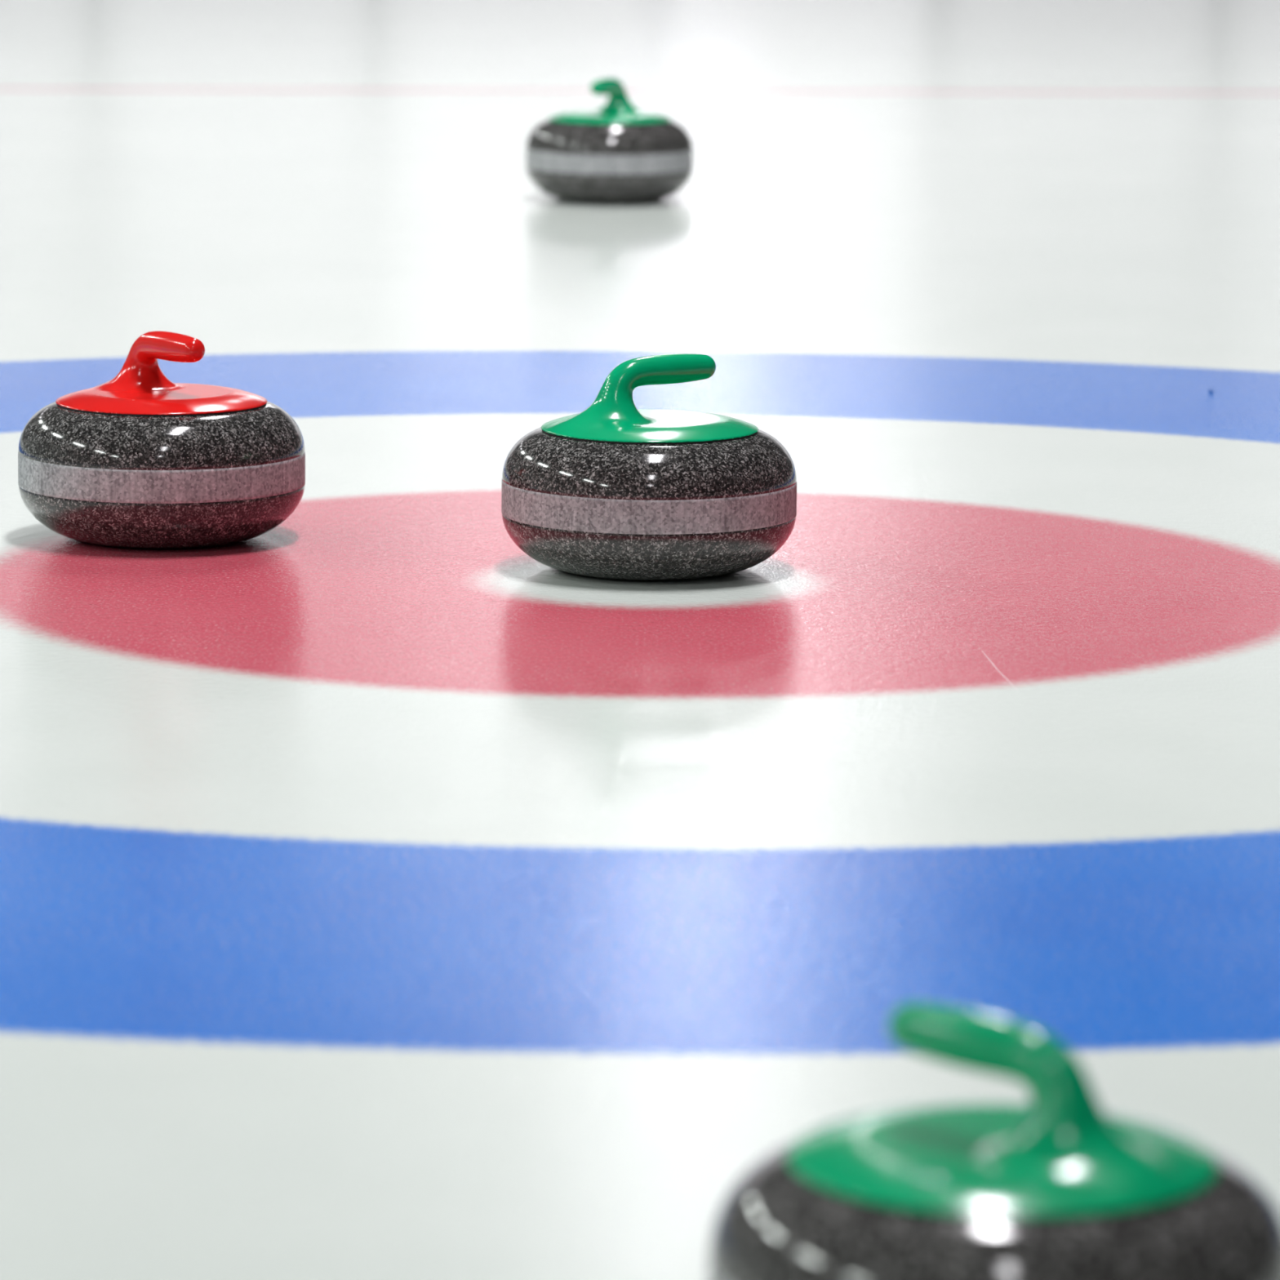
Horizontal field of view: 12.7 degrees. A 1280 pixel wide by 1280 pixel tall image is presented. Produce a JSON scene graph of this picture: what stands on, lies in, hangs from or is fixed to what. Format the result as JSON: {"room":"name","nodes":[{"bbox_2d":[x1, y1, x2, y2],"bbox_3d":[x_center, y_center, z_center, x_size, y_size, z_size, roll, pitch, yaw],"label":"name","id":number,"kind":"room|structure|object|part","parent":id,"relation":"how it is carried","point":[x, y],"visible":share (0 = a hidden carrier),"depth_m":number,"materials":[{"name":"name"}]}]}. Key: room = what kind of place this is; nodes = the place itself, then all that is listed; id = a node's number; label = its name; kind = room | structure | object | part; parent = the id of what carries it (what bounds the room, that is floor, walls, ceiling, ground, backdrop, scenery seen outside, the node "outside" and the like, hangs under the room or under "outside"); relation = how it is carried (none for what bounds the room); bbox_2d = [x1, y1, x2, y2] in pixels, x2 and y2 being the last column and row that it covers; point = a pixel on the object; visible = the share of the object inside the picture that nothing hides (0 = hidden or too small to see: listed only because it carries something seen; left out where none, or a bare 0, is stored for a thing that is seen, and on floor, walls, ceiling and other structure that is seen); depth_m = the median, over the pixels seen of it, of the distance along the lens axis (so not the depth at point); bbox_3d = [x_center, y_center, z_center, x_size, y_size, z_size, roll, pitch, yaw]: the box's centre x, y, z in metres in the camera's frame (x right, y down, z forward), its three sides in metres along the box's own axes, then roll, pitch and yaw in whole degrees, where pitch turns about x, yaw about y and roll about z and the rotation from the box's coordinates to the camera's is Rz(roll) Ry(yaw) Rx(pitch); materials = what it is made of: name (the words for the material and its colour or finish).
{"room":"ice rink","nodes":[
{"label":"ice rink","id":0,"kind":"room"},
{"bbox_2d":[0,0,1279,1279],"bbox_3d":[0.053,-2.020,17.058,26.000,0.003,52.000,1,9,0],"label":"floor","id":1,"kind":"structure","parent":0,"point":[390,889],"depth_m":4.88,"materials":[{"name":"white ice"}]},
{"bbox_2d":[17,330,305,548],"bbox_3d":[-0.453,-0.195,5.445,0.272,0.198,0.272,-3,10,-18],"label":"stone","id":2,"kind":"object","parent":1,"relation":"on","point":[139,458],"visible":1,"depth_m":5.35,"materials":[{"name":"stone"}]},
{"bbox_3d":[-0.456,-0.267,5.436,0.060,0.054,0.143,-6,12,-36],"label":"handle","id":3,"kind":"part","parent":2,"relation":"part of","materials":[{"name":"red plastic"}]},
{"bbox_3d":[-0.453,-0.233,5.439,0.200,0.016,0.200,-6,12,-36],"label":"handle","id":4,"kind":"part","parent":2,"relation":"part of","materials":[{"name":"red plastic"}]},
{"bbox_2d":[525,77,693,203],"bbox_3d":[-0.048,-0.794,9.086,0.265,0.193,0.265,7,11,33],"label":"stone","id":5,"kind":"object","parent":1,"relation":"on","point":[618,152],"visible":1,"depth_m":8.99,"materials":[{"name":"stone"}]},
{"bbox_3d":[-0.047,-0.831,9.080,0.195,0.016,0.195,4,10,21],"label":"handle","id":6,"kind":"part","parent":5,"relation":"part of","materials":[{"name":"green plastic"}]},
{"bbox_3d":[-0.046,-0.863,9.079,0.058,0.053,0.140,4,10,21],"label":"handle","id":7,"kind":"part","parent":5,"relation":"part of","materials":[{"name":"green plastic"}]},
{"bbox_2d":[501,353,796,580],"bbox_3d":[0.009,-0.164,5.279,0.272,0.198,0.272,-7,12,-37],"label":"stone","id":8,"kind":"object","parent":1,"relation":"on","point":[614,489],"visible":1,"depth_m":5.18,"materials":[{"name":"stone"}]},
{"bbox_3d":[0.005,-0.234,5.265,0.143,0.054,0.060,-4,11,-28],"label":"handle","id":9,"kind":"part","parent":8,"relation":"part of","materials":[{"name":"green plastic"}]},
{"bbox_3d":[0.009,-0.202,5.273,0.200,0.016,0.200,-4,11,-28],"label":"handle","id":10,"kind":"part","parent":8,"relation":"part of","materials":[{"name":"green plastic"}]},
{"bbox_2d":[707,1002,1279,1279],"bbox_3d":[0.168,0.272,2.665,0.272,0.198,0.272,7,12,35],"label":"stone","id":11,"kind":"object","parent":1,"relation":"on","point":[1056,1185],"visible":1,"depth_m":2.60,"materials":[{"name":"stone"}]},
{"bbox_3d":[0.168,0.234,2.659,0.200,0.016,0.200,9,13,42],"label":"handle","id":12,"kind":"part","parent":11,"relation":"part of","materials":[{"name":"green plastic"}]},
{"bbox_3d":[0.172,0.202,2.651,0.143,0.054,0.060,9,13,42],"label":"handle","id":13,"kind":"part","parent":11,"relation":"part of","materials":[{"name":"green plastic"}]}
]}

